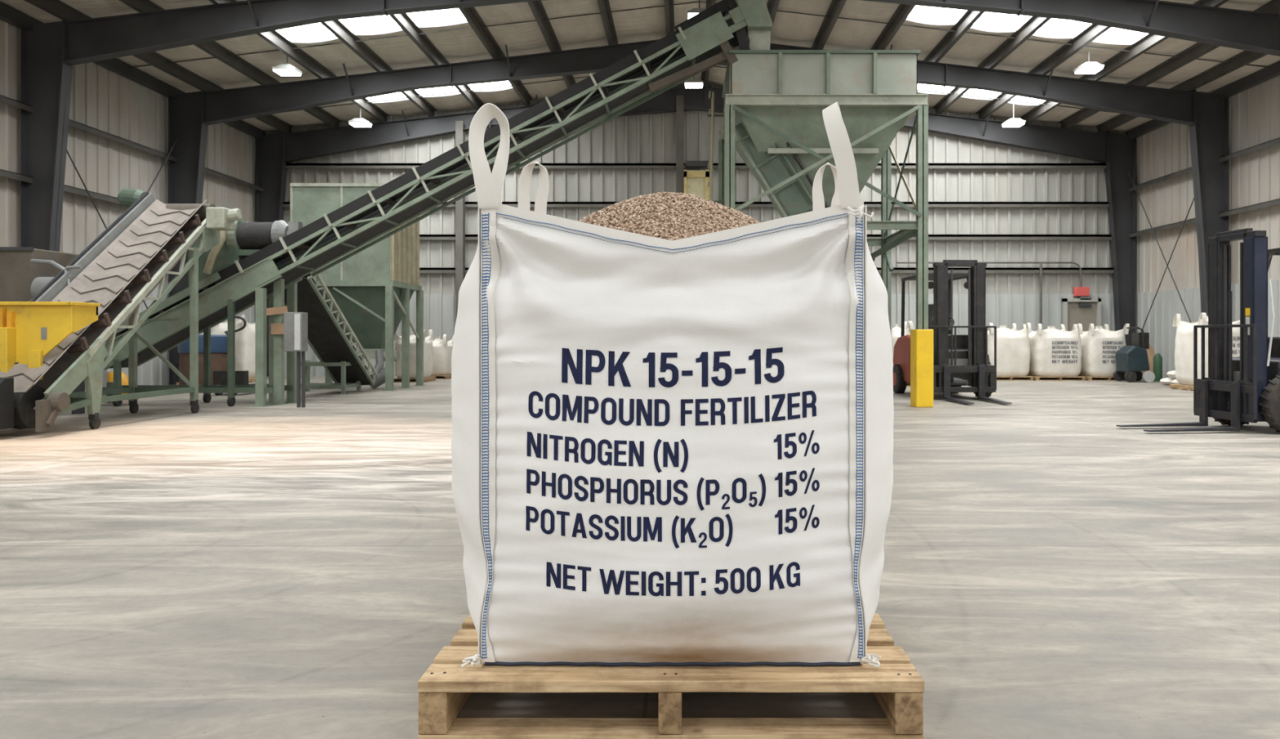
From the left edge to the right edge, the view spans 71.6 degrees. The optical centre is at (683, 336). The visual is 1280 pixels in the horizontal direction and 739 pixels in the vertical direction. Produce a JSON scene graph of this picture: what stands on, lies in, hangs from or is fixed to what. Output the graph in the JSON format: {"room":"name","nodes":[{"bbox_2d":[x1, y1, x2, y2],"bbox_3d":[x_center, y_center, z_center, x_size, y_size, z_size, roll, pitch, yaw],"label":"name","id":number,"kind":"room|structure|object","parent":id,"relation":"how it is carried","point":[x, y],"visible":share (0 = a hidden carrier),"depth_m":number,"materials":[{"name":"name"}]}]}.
{"room":"industrial plant","nodes":[
{"label":"industrial plant","id":0,"kind":"room"},
{"bbox_2d":[0,19,262,391],"bbox_3d":[-10.194,-2.020,7.675,0.313,5.980,27.750,0,0,0],"label":"wall","id":1,"kind":"structure","parent":0,"point":[118,131],"depth_m":15.92,"materials":[{"name":"metal"}]},
{"bbox_2d":[0,376,1279,738],"bbox_3d":[0.300,0.970,4.775,21.700,0.001,33.950,0,0,0],"label":"floor","id":2,"kind":"structure","parent":0,"point":[1053,568],"depth_m":3.61,"materials":[{"name":"concrete"}]},
{"bbox_2d":[0,246,84,413],"bbox_3d":[-8.100,-0.029,10.690,1.210,1.998,1.020,0,0,0],"label":"bin","id":3,"kind":"object","parent":2,"relation":"on","point":[17,273],"visible":0.28,"depth_m":10.20,"materials":[{"name":"metal"}]},
{"bbox_2d":[0,301,100,379],"bbox_3d":[-6.703,0.312,9.040,1.162,1.317,0.520,0,0,0],"label":"hopper","id":4,"kind":"object","parent":2,"relation":"on","point":[29,331],"visible":0.89,"depth_m":8.90,"materials":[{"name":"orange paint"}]},
{"bbox_2d":[30,258,81,297],"bbox_3d":[-7.122,0.043,9.904,0.678,1.853,0.310,0,0,12],"label":"motor","id":5,"kind":"object","parent":2,"relation":"on","point":[38,283],"visible":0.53,"depth_m":9.86,"materials":[{"name":"metal"}]},
{"bbox_2d":[102,369,110,396],"bbox_3d":[-9.095,0.740,13.800,0.150,0.460,0.300,0,0,0],"label":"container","id":6,"kind":"object","parent":2,"relation":"on","point":[105,372],"visible":0.16,"depth_m":13.81,"materials":[{"name":"metal"}]},
{"bbox_2d":[0,188,241,431],"bbox_3d":[-6.543,-0.477,10.002,1.624,2.894,3.603,0,0,0],"label":"conveyor","id":7,"kind":"object","parent":2,"relation":"on","point":[121,268],"visible":0.88,"depth_m":10.19,"materials":[{"name":"green paint"}]},
{"bbox_2d":[106,370,139,399],"bbox_3d":[-8.574,0.740,13.600,0.509,0.460,0.320,0,0,0],"label":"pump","id":8,"kind":"object","parent":2,"relation":"on","point":[109,375],"visible":0.25,"depth_m":13.51,"materials":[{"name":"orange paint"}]},
{"bbox_2d":[177,334,227,385],"bbox_3d":[-8.642,0.470,16.000,0.860,1.000,0.860,0,0,0],"label":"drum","id":9,"kind":"object","parent":2,"relation":"on","point":[219,343],"visible":0.44,"depth_m":15.70,"materials":[{"name":"brown cardboard"}]},
{"bbox_2d":[213,315,268,395],"bbox_3d":[-7.516,0.310,15.055,0.623,1.321,1.290,0,0,0],"label":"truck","id":10,"kind":"object","parent":2,"relation":"on","point":[220,377],"visible":0.38,"depth_m":14.55,"materials":[{"name":"metal"}]},
{"bbox_2d":[248,377,255,382],"bbox_3d":[-9.501,0.927,18.909,0.764,0.085,0.904,0,0,0],"label":"wooden pallet","id":11,"kind":"object","parent":2,"relation":"on","point":[252,379],"visible":0.12,"depth_m":18.74,"materials":[{"name":"brown wood"}]},
{"bbox_2d":[235,315,255,377],"bbox_3d":[-9.502,0.216,18.900,0.739,1.326,0.846,0,0,0],"label":"bag","id":12,"kind":"object","parent":11,"relation":"on","point":[245,339],"visible":0.27,"depth_m":18.56,"materials":[{"name":"white fabric"}]},
{"bbox_2d":[284,311,307,407],"bbox_3d":[-5.294,0.321,12.092,0.243,1.297,0.215,0,0,0],"label":"cabinet","id":13,"kind":"object","parent":2,"relation":"on","point":[295,323],"visible":1,"depth_m":12.00,"materials":[{"name":"grey metal"}]},
{"bbox_2d":[284,270,378,394],"bbox_3d":[-6.042,-0.037,14.594,1.216,2.014,2.449,0,0,0],"label":"conveyor","id":14,"kind":"object","parent":2,"relation":"on","point":[328,340],"visible":0.73,"depth_m":14.74,"materials":[{"name":"green metal"}]},
{"bbox_2d":[284,182,426,391],"bbox_3d":[-6.105,-0.884,16.675,1.990,3.708,1.830,0,0,0],"label":"bin","id":15,"kind":"object","parent":2,"relation":"on","point":[373,288],"visible":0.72,"depth_m":15.98,"materials":[{"name":"metal"}]},
{"bbox_2d":[393,376,435,382],"bbox_3d":[-5.806,0.927,19.109,0.684,0.085,0.904,0,0,0],"label":"wooden pallet","id":16,"kind":"object","parent":2,"relation":"on","point":[428,378],"visible":0.44,"depth_m":18.95,"materials":[{"name":"brown wood"}]},
{"bbox_2d":[393,328,434,377],"bbox_3d":[-5.818,0.367,19.100,0.702,1.027,0.846,0,0,0],"label":"bag","id":17,"kind":"object","parent":16,"relation":"on","point":[428,344],"visible":0.53,"depth_m":18.75,"materials":[{"name":"white fabric"}]},
{"bbox_2d":[102,0,772,406],"bbox_3d":[-3.593,-1.936,12.616,9.640,5.812,0.929,0,0,0],"label":"conveyor","id":18,"kind":"object","parent":2,"relation":"on","point":[253,263],"visible":0.88,"depth_m":12.31,"materials":[{"name":"green metal"}]},
{"bbox_2d":[187,220,246,287],"bbox_3d":[-6.561,-1.153,12.630,0.722,1.018,0.540,0,0,0],"label":"hood","id":19,"kind":"object","parent":18,"relation":"attached to","point":[227,255],"depth_m":12.36,"materials":[{"name":"green paint"}]},
{"bbox_2d":[311,71,701,276],"bbox_3d":[-2.485,-2.458,13.000,5.947,3.157,0.050,0,0,0],"label":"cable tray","id":20,"kind":"object","parent":18,"relation":"on","point":[639,73],"depth_m":12.97,"materials":[{"name":"green paint"}]},
{"bbox_2d":[431,373,451,378],"bbox_3d":[-5.688,0.927,20.509,0.664,0.085,0.904,0,0,0],"label":"wooden pallet","id":21,"kind":"object","parent":2,"relation":"on","point":[449,375],"visible":0.43,"depth_m":20.20,"materials":[{"name":"brown wood"}]},
{"bbox_2d":[428,333,453,374],"bbox_3d":[-5.671,0.416,20.501,0.670,0.926,0.848,0,0,0],"label":"bag","id":22,"kind":"object","parent":21,"relation":"on","point":[442,349],"visible":0.44,"depth_m":20.12,"materials":[{"name":"white fabric"}]},
{"bbox_2d":[20,0,1279,251],"bbox_3d":[0.300,-2.517,13.800,21.100,6.975,1.021,0,0,0],"label":"frame","id":23,"kind":"object","parent":2,"relation":"on","point":[49,51],"visible":0.91,"depth_m":13.79,"materials":[{"name":"metal"}]},
{"bbox_2d":[417,613,924,738],"bbox_3d":[-0.029,0.892,2.641,1.207,0.154,1.084,0,0,0],"label":"wooden pallet","id":24,"kind":"object","parent":2,"relation":"on","point":[444,688],"visible":0.3,"depth_m":2.12,"materials":[{"name":"brown wood"}]},
{"bbox_2d":[451,102,893,667],"bbox_3d":[-0.030,0.099,2.667,1.312,1.432,1.136,0,0,0],"label":"bag","id":25,"kind":"object","parent":24,"relation":"on","point":[679,452],"visible":1,"depth_m":2.16,"materials":[{"name":"fabric"}]},
{"bbox_2d":[577,191,760,240],"bbox_3d":[-0.028,-0.120,2.660,0.910,0.622,0.880,0,0,0],"label":"fertilizer granules","id":26,"kind":"object","parent":25,"relation":"in","point":[670,215],"visible":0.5,"depth_m":2.41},
{"bbox_2d":[256,86,1136,376],"bbox_3d":[0.300,-2.517,21.350,21.100,6.975,1.021,0,0,0],"label":"frame","id":27,"kind":"object","parent":2,"relation":"on","point":[273,151],"visible":0.56,"depth_m":21.34,"materials":[{"name":"metal"}]},
{"bbox_2d":[168,39,1228,385],"bbox_3d":[0.300,-2.517,17.750,21.100,6.975,1.021,0,0,0],"label":"frame","id":28,"kind":"object","parent":2,"relation":"on","point":[1206,114],"visible":0.67,"depth_m":17.74,"materials":[{"name":"metal"}]},
{"bbox_2d":[734,122,829,217],"bbox_3d":[1.740,-1.156,12.725,2.184,4.251,0.350,0,0,0],"label":"hopper","id":29,"kind":"object","parent":2,"relation":"on","point":[772,168],"visible":0.23,"depth_m":12.66,"materials":[{"name":"green paint"}]},
{"bbox_2d":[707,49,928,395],"bbox_3d":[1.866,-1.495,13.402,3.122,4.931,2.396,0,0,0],"label":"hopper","id":30,"kind":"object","parent":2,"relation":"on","point":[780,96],"visible":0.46,"depth_m":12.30,"materials":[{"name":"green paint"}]},
{"bbox_2d":[910,328,933,407],"bbox_3d":[3.300,0.438,12.260,0.236,1.065,0.320,0,0,0],"label":"bollard","id":31,"kind":"object","parent":2,"relation":"on","point":[922,340],"visible":1,"depth_m":12.10,"materials":[{"name":"yellow metal"}]},
{"bbox_2d":[893,259,1012,404],"bbox_3d":[4.216,-0.101,14.014,1.124,2.139,3.170,0,0,-3],"label":"forklift","id":32,"kind":"object","parent":2,"relation":"on","point":[959,360],"visible":0.75,"depth_m":13.54,"materials":[{"name":"metal"}]},
{"bbox_2d":[996,375,1033,380],"bbox_3d":[7.200,0.927,19.960,0.966,0.085,1.030,0,0,0],"label":"wooden pallet","id":33,"kind":"object","parent":2,"relation":"on","point":[998,378],"visible":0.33,"depth_m":19.50,"materials":[{"name":"brown wood"}]},
{"bbox_2d":[987,322,1031,376],"bbox_3d":[7.199,0.291,19.949,0.952,1.176,1.009,0,0,0],"label":"bag","id":34,"kind":"object","parent":33,"relation":"on","point":[1013,349],"visible":0.66,"depth_m":19.47,"materials":[{"name":"white fabric"}]},
{"bbox_2d":[1026,374,1084,380],"bbox_3d":[8.268,0.927,19.910,1.066,0.085,1.030,0,0,0],"label":"wooden pallet","id":35,"kind":"object","parent":2,"relation":"on","point":[1035,377],"visible":0.59,"depth_m":19.47,"materials":[{"name":"brown wood"}]},
{"bbox_2d":[1022,323,1083,376],"bbox_3d":[8.267,0.301,19.894,1.059,1.156,1.016,0,0,0],"label":"bag","id":36,"kind":"object","parent":35,"relation":"on","point":[1054,352],"visible":0.88,"depth_m":19.42,"materials":[{"name":"white fabric"}]},
{"bbox_2d":[1077,374,1125,380],"bbox_3d":[9.314,0.927,19.860,0.885,0.085,1.030,0,0,0],"label":"wooden pallet","id":37,"kind":"object","parent":2,"relation":"on","point":[1086,377],"visible":0.48,"depth_m":19.43,"materials":[{"name":"brown wood"}]},
{"bbox_2d":[1071,323,1128,376],"bbox_3d":[9.325,0.301,19.844,0.889,1.156,1.018,0,0,0],"label":"bag","id":38,"kind":"object","parent":37,"relation":"on","point":[1100,346],"visible":0.73,"depth_m":19.39,"materials":[{"name":"white fabric"}]},
{"bbox_2d":[1112,326,1155,382],"bbox_3d":[9.609,0.384,18.905,0.620,1.168,0.550,0,0,0],"label":"floor scrubber","id":39,"kind":"object","parent":2,"relation":"on","point":[1132,359],"depth_m":18.67,"materials":[{"name":"teal paint"}]},
{"bbox_2d":[1142,345,1155,373],"bbox_3d":[10.387,0.545,19.780,0.370,0.850,0.360,0,0,0],"label":"cardboard sheet","id":40,"kind":"object","parent":2,"relation":"on","point":[1150,352],"visible":0.18,"depth_m":19.79,"materials":[{"name":"brown cardboard"}]},
{"bbox_2d":[1153,353,1162,381],"bbox_3d":[10.281,0.670,19.200,0.180,0.600,0.180,0,0,0],"label":"canister","id":41,"kind":"object","parent":2,"relation":"on","point":[1157,358],"visible":0.93,"depth_m":19.13,"materials":[{"name":"green metal"}]},
{"bbox_2d":[1160,377,1175,385],"bbox_3d":[9.740,0.895,17.600,0.500,0.146,0.340,0,0,-17],"label":"sack","id":42,"kind":"object","parent":2,"relation":"on","point":[1165,380],"visible":0.42,"depth_m":17.51,"materials":[{"name":"white fabric"}]},
{"bbox_2d":[1170,378,1179,383],"bbox_3d":[9.760,0.895,17.200,0.500,0.146,0.340,0,0,11],"label":"sack","id":43,"kind":"object","parent":2,"relation":"on","point":[1174,381],"visible":0.18,"depth_m":17.18,"materials":[{"name":"white fabric"}]},
{"bbox_2d":[1166,370,1175,377],"bbox_3d":[9.778,0.740,17.400,0.500,0.146,0.340,0,0,-6],"label":"sack","id":44,"kind":"object","parent":43,"relation":"on","point":[1171,373],"visible":0.3,"depth_m":17.36,"materials":[{"name":"white fabric"}]},
{"bbox_2d":[1168,383,1193,390],"bbox_3d":[9.516,0.927,16.010,0.925,0.085,1.004,0,0,0],"label":"wooden pallet","id":45,"kind":"object","parent":2,"relation":"on","point":[1180,386],"visible":0.23,"depth_m":16.15,"materials":[{"name":"brown wood"}]},
{"bbox_2d":[1172,312,1239,385],"bbox_3d":[9.515,0.231,15.995,0.910,1.296,0.965,0,0,0],"label":"bag","id":46,"kind":"object","parent":45,"relation":"on","point":[1184,343],"visible":0.34,"depth_m":15.90,"materials":[{"name":"white fabric"}]},
{"bbox_2d":[1115,227,1279,432],"bbox_3d":[6.144,-0.063,9.220,3.107,2.064,0.989,0,0,-5],"label":"forklift","id":47,"kind":"object","parent":2,"relation":"on","point":[1236,392],"visible":1,"depth_m":9.04,"materials":[{"name":"metal"}]},
{"bbox_3d":[4.201,0.927,17.509,0.563,0.085,0.903,0,0,0],"label":"wooden pallet","id":48,"kind":"object","parent":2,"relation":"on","visible":0},
{"bbox_2d":[891,320,914,359],"bbox_3d":[4.202,0.291,17.501,0.607,1.176,0.848,0,0,0],"label":"bag","id":49,"kind":"object","parent":48,"relation":"on","point":[895,330],"visible":0.23,"depth_m":17.13,"materials":[{"name":"white fabric"}]},
{"bbox_3d":[-9.330,0.927,17.409,0.764,0.085,0.904,0,0,0],"label":"wooden pallet","id":50,"kind":"object","parent":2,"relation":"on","visible":0},
{"bbox_2d":[199,315,237,334],"bbox_3d":[-9.331,0.216,17.400,0.740,1.327,0.846,0,0,0],"label":"bag","id":51,"kind":"object","parent":50,"relation":"on","point":[220,329],"visible":0.05,"depth_m":17.21,"materials":[{"name":"white fabric"}]},
{"bbox_2d":[0,0,1279,138],"bbox_3d":[0.300,-5.471,7.675,21.300,1.422,27.750,0,0,0],"label":"ceiling","id":52,"kind":"structure","parent":0,"point":[535,27],"depth_m":16.84,"materials":[{"name":"metal"}]},
{"bbox_2d":[271,55,302,75],"bbox_3d":[-7.337,-5.046,16.400,0.420,0.361,0.340,0,0,0],"label":"light","id":53,"kind":"object","parent":52,"relation":"hanging from","point":[282,69],"visible":0.96,"depth_m":16.28,"materials":[{"name":"white metal"}]},
{"bbox_2d":[273,69,301,75],"bbox_3d":[-7.337,-4.882,16.400,0.380,0.032,0.320,0,0,0],"label":"diffuser","id":54,"kind":"object","parent":53,"relation":"attached to","point":[281,72],"depth_m":16.38,"materials":[{"name":"white plastic"}]},
{"bbox_2d":[348,106,372,127],"bbox_3d":[-7.259,-4.984,19.900,0.420,0.504,0.340,0,0,0],"label":"light","id":55,"kind":"object","parent":52,"relation":"hanging from","point":[356,122],"visible":0.98,"depth_m":19.78,"materials":[{"name":"white metal"}]},
{"bbox_2d":[349,122,371,127],"bbox_3d":[-7.259,-4.748,19.900,0.380,0.032,0.320,0,0,0],"label":"diffuser","id":56,"kind":"object","parent":55,"relation":"attached to","point":[354,124],"depth_m":19.87,"materials":[{"name":"white plastic"}]},
{"bbox_2d":[275,8,466,40],"bbox_3d":[-5.457,-5.573,15.325,3.465,0.398,1.550,0,0,0],"label":"window","id":57,"kind":"structure","parent":52,"relation":"attached to","point":[380,22],"depth_m":15.78,"materials":[{"name":"white"}]},
{"bbox_2d":[366,80,511,101],"bbox_3d":[-5.457,-5.573,19.425,3.465,0.398,1.750,0,0,0],"label":"window","id":58,"kind":"structure","parent":52,"relation":"attached to","point":[446,89],"depth_m":20.07,"materials":[{"name":"white"}]},
{"bbox_2d":[684,75,703,88],"bbox_3d":[0.234,-5.871,20.000,0.420,0.453,0.340,0,0,0],"label":"light","id":59,"kind":"object","parent":52,"relation":"hanging from","point":[693,82],"visible":0.94,"depth_m":19.88,"materials":[{"name":"white metal"}]},
{"bbox_2d":[685,83,702,88],"bbox_3d":[0.234,-5.660,20.000,0.380,0.032,0.320,0,0,0],"label":"diffuser","id":60,"kind":"object","parent":59,"relation":"attached to","point":[687,85],"depth_m":19.96,"materials":[{"name":"white plastic"}]},
{"bbox_2d":[687,0,706,19],"bbox_3d":[0.280,-5.851,15.600,0.420,0.503,0.340,0,0,0],"label":"light","id":61,"kind":"object","parent":52,"relation":"hanging from","point":[694,11],"visible":0.34,"depth_m":15.48,"materials":[{"name":"white metal"}]},
{"bbox_2d":[688,13,697,18],"bbox_3d":[0.280,-5.616,15.600,0.380,0.032,0.320,0,0,0],"label":"diffuser","id":62,"kind":"object","parent":61,"relation":"attached to","point":[690,15],"depth_m":15.45,"materials":[{"name":"white plastic"}]},
{"bbox_2d":[917,84,1044,103],"bbox_3d":[6.025,-5.576,19.425,4.350,0.500,1.750,0,0,0],"label":"window","id":63,"kind":"structure","parent":52,"relation":"attached to","point":[976,92],"depth_m":20.06,"materials":[{"name":"white"}]},
{"bbox_2d":[1001,100,1025,127],"bbox_3d":[7.414,-5.009,19.900,0.420,0.555,0.340,0,0,0],"label":"light","id":64,"kind":"object","parent":52,"relation":"hanging from","point":[1011,122],"visible":1,"depth_m":19.78,"materials":[{"name":"white metal"}]},
{"bbox_2d":[1002,122,1024,127],"bbox_3d":[7.414,-4.748,19.900,0.380,0.032,0.320,0,0,0],"label":"diffuser","id":65,"kind":"object","parent":64,"relation":"attached to","point":[1005,124],"depth_m":19.87,"materials":[{"name":"white plastic"}]},
{"bbox_2d":[907,5,1147,43],"bbox_3d":[6.025,-5.576,15.325,4.350,0.500,1.550,0,0,0],"label":"window","id":66,"kind":"structure","parent":52,"relation":"attached to","point":[1055,26],"depth_m":15.78,"materials":[{"name":"white"}]},
{"bbox_2d":[1073,51,1104,73],"bbox_3d":[7.503,-5.090,16.400,0.420,0.372,0.340,0,0,0],"label":"light","id":67,"kind":"object","parent":52,"relation":"hanging from","point":[1088,67],"visible":1,"depth_m":16.28,"materials":[{"name":"white metal"}]},
{"bbox_2d":[1075,66,1102,73],"bbox_3d":[7.503,-4.920,16.400,0.380,0.032,0.320,0,0,0],"label":"diffuser","id":68,"kind":"object","parent":67,"relation":"attached to","point":[1079,69],"depth_m":16.35,"materials":[{"name":"white plastic"}]},
{"bbox_2d":[265,83,1126,376],"bbox_3d":[0.300,-2.629,21.365,21.300,7.197,0.370,0,0,0],"label":"wall","id":69,"kind":"structure","parent":0,"point":[988,202],"depth_m":21.55,"materials":[{"name":"metal"}]},
{"bbox_2d":[684,160,709,199],"bbox_3d":[0.310,-3.002,21.050,0.596,2.282,0.300,0,0,0],"label":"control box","id":70,"kind":"object","parent":69,"relation":"attached to","point":[695,181],"visible":0.48,"depth_m":20.95,"materials":[{"name":"beige metal"}]},
{"bbox_2d":[897,262,1081,287],"bbox_3d":[7.375,-1.489,21.350,4.458,0.619,0.044,0,0,0],"label":"conduit pipe","id":71,"kind":"object","parent":69,"relation":"attached to","point":[1075,263],"visible":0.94,"depth_m":21.33,"materials":[{"name":"metal"}]},
{"bbox_2d":[1040,263,1042,329],"bbox_3d":[8.616,-0.388,21.350,0.055,2.716,0.055,0,0,23],"label":"downpipe","id":72,"kind":"object","parent":69,"relation":"attached to","point":[1041,264],"visible":0.65,"depth_m":21.33,"materials":[{"name":"metal"}]},
{"bbox_2d":[1062,297,1101,331],"bbox_3d":[9.624,0.028,21.420,0.894,1.884,0.140,0,0,0],"label":"door","id":73,"kind":"structure","parent":69,"relation":"in","point":[1086,312],"depth_m":21.43,"materials":[{"name":"paint"}]},
{"bbox_2d":[1073,286,1091,299],"bbox_3d":[9.637,-1.034,21.395,0.390,0.310,0.130,0,0,0],"label":"exit sign","id":74,"kind":"object","parent":69,"relation":"attached to","point":[1082,292],"visible":1,"depth_m":21.33,"materials":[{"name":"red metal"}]},
{"bbox_2d":[1128,75,1279,378],"bbox_3d":[10.793,-2.020,7.675,0.313,5.980,27.750,0,0,0],"label":"wall","id":75,"kind":"structure","parent":0,"point":[1168,283],"depth_m":19.22,"materials":[{"name":"metal"}]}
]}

